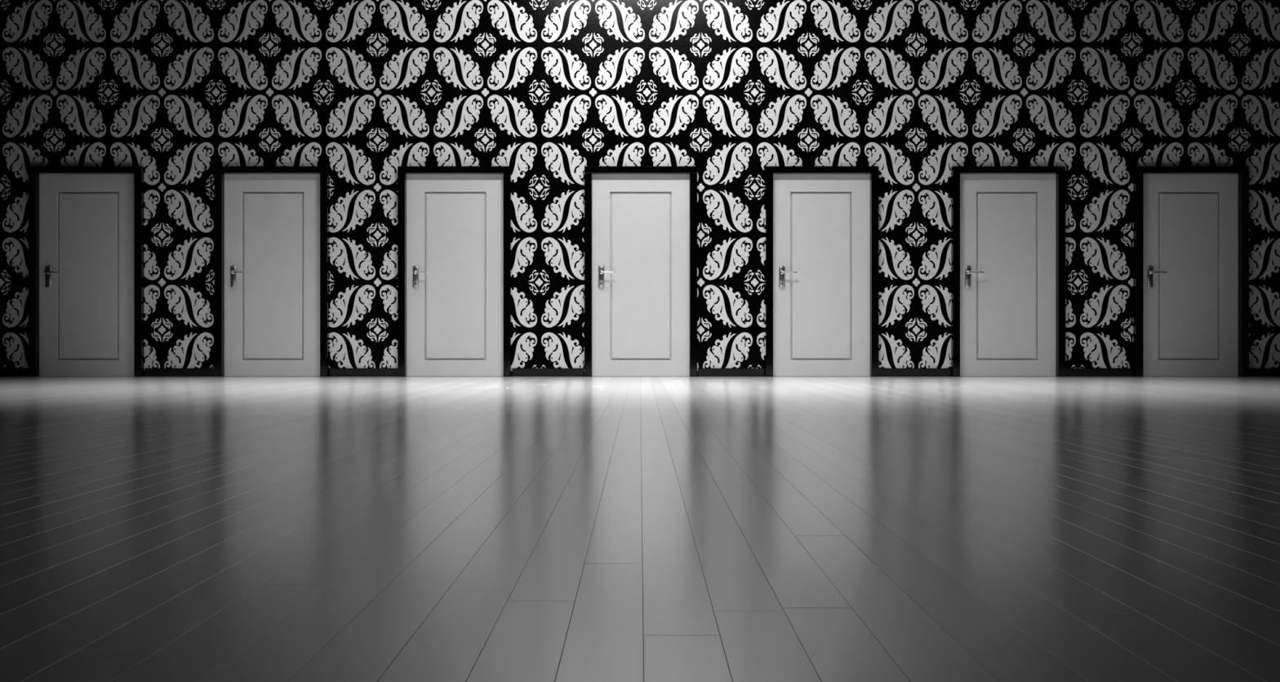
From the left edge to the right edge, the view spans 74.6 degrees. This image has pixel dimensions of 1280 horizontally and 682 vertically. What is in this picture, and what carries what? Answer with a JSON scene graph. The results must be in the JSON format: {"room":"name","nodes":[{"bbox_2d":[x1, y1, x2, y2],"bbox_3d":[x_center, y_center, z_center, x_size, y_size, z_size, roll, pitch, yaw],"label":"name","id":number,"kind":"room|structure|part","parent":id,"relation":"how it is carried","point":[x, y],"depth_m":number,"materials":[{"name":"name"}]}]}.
{"room":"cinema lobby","nodes":[
{"label":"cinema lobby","id":0,"kind":"room"},
{"bbox_2d":[0,377,1279,681],"bbox_3d":[0.000,0.411,3.520,17.200,0.100,10.240,0,0,0],"label":"floor","id":1,"kind":"structure","parent":0,"point":[153,529],"depth_m":1.64,"materials":[{"name":"grey wood"}]},
{"bbox_2d":[0,0,1279,377],"bbox_3d":[0.000,-2.639,8.570,17.200,6.000,0.141,0,0,0],"label":"wall","id":2,"kind":"structure","parent":0,"point":[178,91],"depth_m":8.50,"materials":[{"name":"black paper"}]},
{"bbox_2d":[39,173,133,376],"bbox_3d":[-5.589,-0.667,8.490,0.987,2.049,0.100,0,0,0],"label":"door","id":3,"kind":"structure","parent":2,"relation":"in","point":[86,220],"depth_m":8.50,"materials":[{"name":"white paint"}]},
{"bbox_3d":[-5.988,-0.651,8.492,0.058,0.215,0.016,0,0,0],"label":"handle plate","id":4,"kind":"part","parent":3,"relation":"part of","materials":[{"name":"silver metal"}]},
{"bbox_3d":[-5.589,-0.660,8.511,0.585,1.669,0.022,0,0,0],"label":"panel","id":5,"kind":"part","parent":3,"relation":"part of","materials":[{"name":"white paint"}]},
{"bbox_2d":[28,166,144,377],"bbox_3d":[-5.589,-0.701,8.475,1.135,2.121,0.049,0,0,0],"label":"door frame","id":6,"kind":"structure","parent":2,"relation":"attached to","point":[33,171],"depth_m":8.45,"materials":[{"name":"black paint"}]},
{"bbox_3d":[-6.120,-0.667,8.475,0.072,2.053,0.049,0,0,0],"label":"casing","id":7,"kind":"part","parent":6,"relation":"part of","materials":[{"name":"black paint"}]},
{"bbox_3d":[-5.589,-1.727,8.475,1.135,0.068,0.049,0,0,0],"label":"head casing","id":8,"kind":"part","parent":6,"relation":"part of","materials":[{"name":"black paint"}]},
{"bbox_3d":[-5.057,-0.667,8.475,0.072,2.053,0.049,0,0,0],"label":"casing","id":9,"kind":"part","parent":6,"relation":"part of","materials":[{"name":"black paint"}]},
{"bbox_2d":[214,166,328,377],"bbox_3d":[-3.716,-0.701,8.475,1.136,2.121,0.049,0,0,0],"label":"door frame","id":10,"kind":"structure","parent":2,"relation":"attached to","point":[220,171],"depth_m":8.45,"materials":[{"name":"black paint"}]},
{"bbox_3d":[-4.248,-0.667,8.475,0.072,2.053,0.049,0,0,0],"label":"casing","id":11,"kind":"part","parent":10,"relation":"part of","materials":[{"name":"black paint"}]},
{"bbox_3d":[-3.716,-1.727,8.475,1.135,0.068,0.049,0,0,0],"label":"head casing","id":12,"kind":"part","parent":10,"relation":"part of","materials":[{"name":"black paint"}]},
{"bbox_3d":[-3.185,-0.667,8.475,0.072,2.053,0.049,0,0,0],"label":"casing","id":13,"kind":"part","parent":10,"relation":"part of","materials":[{"name":"black paint"}]},
{"bbox_2d":[224,173,319,376],"bbox_3d":[-3.716,-0.667,8.490,0.987,2.049,0.100,0,0,0],"label":"door","id":14,"kind":"structure","parent":2,"relation":"in","point":[272,221],"depth_m":8.50,"materials":[{"name":"white paint"}]},
{"bbox_3d":[-4.116,-0.651,8.492,0.058,0.215,0.016,0,0,0],"label":"handle plate","id":15,"kind":"part","parent":14,"relation":"part of","materials":[{"name":"silver metal"}]},
{"bbox_3d":[-3.716,-0.660,8.511,0.585,1.669,0.022,0,0,0],"label":"panel","id":16,"kind":"part","parent":14,"relation":"part of","materials":[{"name":"white paint"}]},
{"bbox_2d":[397,166,511,377],"bbox_3d":[-1.871,-0.701,8.475,1.135,2.121,0.049,0,0,0],"label":"door frame","id":17,"kind":"structure","parent":2,"relation":"attached to","point":[402,171],"depth_m":8.45,"materials":[{"name":"black paint"}]},
{"bbox_3d":[-2.402,-0.667,8.475,0.072,2.053,0.049,0,0,0],"label":"casing","id":18,"kind":"part","parent":17,"relation":"part of","materials":[{"name":"black paint"}]},
{"bbox_3d":[-1.871,-1.727,8.475,1.135,0.068,0.049,0,0,0],"label":"head casing","id":19,"kind":"part","parent":17,"relation":"part of","materials":[{"name":"black paint"}]},
{"bbox_3d":[-1.339,-0.667,8.475,0.072,2.053,0.049,0,0,0],"label":"casing","id":20,"kind":"part","parent":17,"relation":"part of","materials":[{"name":"black paint"}]},
{"bbox_2d":[406,173,503,376],"bbox_3d":[-1.871,-0.667,8.490,0.987,2.049,0.100,0,0,0],"label":"door","id":21,"kind":"structure","parent":2,"relation":"in","point":[455,222],"depth_m":8.50,"materials":[{"name":"white paint"}]},
{"bbox_3d":[-2.270,-0.651,8.492,0.058,0.215,0.016,0,0,0],"label":"handle plate","id":22,"kind":"part","parent":21,"relation":"part of","materials":[{"name":"silver metal"}]},
{"bbox_3d":[-1.871,-0.660,8.511,0.585,1.669,0.022,0,0,0],"label":"panel","id":23,"kind":"part","parent":21,"relation":"part of","materials":[{"name":"white paint"}]},
{"bbox_2d":[0,368,1279,377],"bbox_3d":[0.000,0.318,8.493,17.200,0.084,0.014,0,0,0],"label":"baseboard","id":24,"kind":"structure","parent":2,"relation":"attached to","point":[4,372],"depth_m":8.49,"materials":[{"name":"black paint"}]},
{"bbox_2d":[591,173,689,376],"bbox_3d":[0.008,-0.667,8.490,0.987,2.049,0.100,0,0,0],"label":"door","id":25,"kind":"structure","parent":2,"relation":"in","point":[641,222],"depth_m":8.50,"materials":[{"name":"white paint"}]},
{"bbox_3d":[-0.391,-0.651,8.492,0.058,0.215,0.016,0,0,0],"label":"handle plate","id":26,"kind":"part","parent":25,"relation":"part of","materials":[{"name":"silver metal"}]},
{"bbox_3d":[0.008,-0.660,8.511,0.585,1.669,0.022,0,0,0],"label":"panel","id":27,"kind":"part","parent":25,"relation":"part of","materials":[{"name":"white paint"}]},
{"bbox_2d":[584,166,697,377],"bbox_3d":[0.008,-0.701,8.475,1.135,2.121,0.049,0,0,0],"label":"door frame","id":28,"kind":"structure","parent":2,"relation":"attached to","point":[588,171],"depth_m":8.45,"materials":[{"name":"black paint"}]},
{"bbox_3d":[-0.523,-0.667,8.475,0.072,2.053,0.049,0,0,0],"label":"casing","id":29,"kind":"part","parent":28,"relation":"part of","materials":[{"name":"black paint"}]},
{"bbox_3d":[0.008,-1.727,8.475,1.135,0.068,0.049,0,0,0],"label":"head casing","id":30,"kind":"part","parent":28,"relation":"part of","materials":[{"name":"black paint"}]},
{"bbox_3d":[0.540,-0.667,8.475,0.072,2.053,0.049,0,0,0],"label":"casing","id":31,"kind":"part","parent":28,"relation":"part of","materials":[{"name":"black paint"}]},
{"bbox_2d":[773,173,870,376],"bbox_3d":[1.836,-0.667,8.490,0.987,2.049,0.100,0,0,0],"label":"door","id":32,"kind":"structure","parent":2,"relation":"in","point":[821,222],"depth_m":8.50,"materials":[{"name":"white paint"}]},
{"bbox_3d":[1.437,-0.651,8.492,0.058,0.215,0.016,0,0,0],"label":"handle plate","id":33,"kind":"part","parent":32,"relation":"part of","materials":[{"name":"silver metal"}]},
{"bbox_3d":[1.836,-0.660,8.511,0.585,1.669,0.022,0,0,0],"label":"panel","id":34,"kind":"part","parent":32,"relation":"part of","materials":[{"name":"white paint"}]},
{"bbox_2d":[764,166,878,377],"bbox_3d":[1.836,-0.701,8.475,1.135,2.121,0.049,0,0,0],"label":"door frame","id":35,"kind":"structure","parent":2,"relation":"attached to","point":[769,171],"depth_m":8.45,"materials":[{"name":"black paint"}]},
{"bbox_3d":[1.304,-0.667,8.475,0.072,2.053,0.049,0,0,0],"label":"casing","id":36,"kind":"part","parent":35,"relation":"part of","materials":[{"name":"black paint"}]},
{"bbox_3d":[1.836,-1.727,8.475,1.135,0.068,0.049,0,0,0],"label":"head casing","id":37,"kind":"part","parent":35,"relation":"part of","materials":[{"name":"black paint"}]},
{"bbox_3d":[2.368,-0.667,8.475,0.072,2.053,0.049,0,0,0],"label":"casing","id":38,"kind":"part","parent":35,"relation":"part of","materials":[{"name":"black paint"}]},
{"bbox_2d":[960,173,1056,376],"bbox_3d":[3.718,-0.667,8.490,0.987,2.049,0.100,0,0,0],"label":"door","id":39,"kind":"structure","parent":2,"relation":"in","point":[1008,221],"depth_m":8.50,"materials":[{"name":"white paint"}]},
{"bbox_3d":[3.319,-0.651,8.492,0.058,0.215,0.016,0,0,0],"label":"handle plate","id":40,"kind":"part","parent":39,"relation":"part of","materials":[{"name":"silver metal"}]},
{"bbox_3d":[3.718,-0.660,8.511,0.585,1.669,0.022,0,0,0],"label":"panel","id":41,"kind":"part","parent":39,"relation":"part of","materials":[{"name":"white paint"}]},
{"bbox_2d":[951,166,1065,377],"bbox_3d":[3.718,-0.701,8.475,1.136,2.121,0.049,0,0,0],"label":"door frame","id":42,"kind":"structure","parent":2,"relation":"attached to","point":[956,171],"depth_m":8.45,"materials":[{"name":"black paint"}]},
{"bbox_3d":[3.187,-0.667,8.475,0.072,2.053,0.049,0,0,0],"label":"casing","id":43,"kind":"part","parent":42,"relation":"part of","materials":[{"name":"black paint"}]},
{"bbox_3d":[3.718,-1.727,8.475,1.135,0.068,0.049,0,0,0],"label":"head casing","id":44,"kind":"part","parent":42,"relation":"part of","materials":[{"name":"black paint"}]},
{"bbox_3d":[4.250,-0.667,8.475,0.072,2.053,0.049,0,0,0],"label":"casing","id":45,"kind":"part","parent":42,"relation":"part of","materials":[{"name":"black paint"}]},
{"bbox_2d":[1143,173,1238,376],"bbox_3d":[5.563,-0.667,8.490,0.987,2.049,0.100,0,0,0],"label":"door","id":46,"kind":"structure","parent":2,"relation":"in","point":[1191,220],"depth_m":8.50,"materials":[{"name":"white paint"}]},
{"bbox_3d":[5.163,-0.651,8.492,0.058,0.215,0.016,0,0,0],"label":"handle plate","id":47,"kind":"part","parent":46,"relation":"part of","materials":[{"name":"silver metal"}]},
{"bbox_3d":[5.563,-0.660,8.511,0.585,1.669,0.022,0,0,0],"label":"panel","id":48,"kind":"part","parent":46,"relation":"part of","materials":[{"name":"white paint"}]},
{"bbox_2d":[1133,166,1248,377],"bbox_3d":[5.563,-0.701,8.475,1.135,2.121,0.049,0,0,0],"label":"door frame","id":49,"kind":"structure","parent":2,"relation":"attached to","point":[1138,171],"depth_m":8.45,"materials":[{"name":"black paint"}]},
{"bbox_3d":[5.031,-0.667,8.475,0.072,2.053,0.049,0,0,0],"label":"casing","id":50,"kind":"part","parent":49,"relation":"part of","materials":[{"name":"black paint"}]},
{"bbox_3d":[5.563,-1.727,8.475,1.135,0.068,0.049,0,0,0],"label":"head casing","id":51,"kind":"part","parent":49,"relation":"part of","materials":[{"name":"black paint"}]},
{"bbox_3d":[6.094,-0.667,8.475,0.072,2.053,0.049,0,0,0],"label":"casing","id":52,"kind":"part","parent":49,"relation":"part of","materials":[{"name":"black paint"}]}
]}

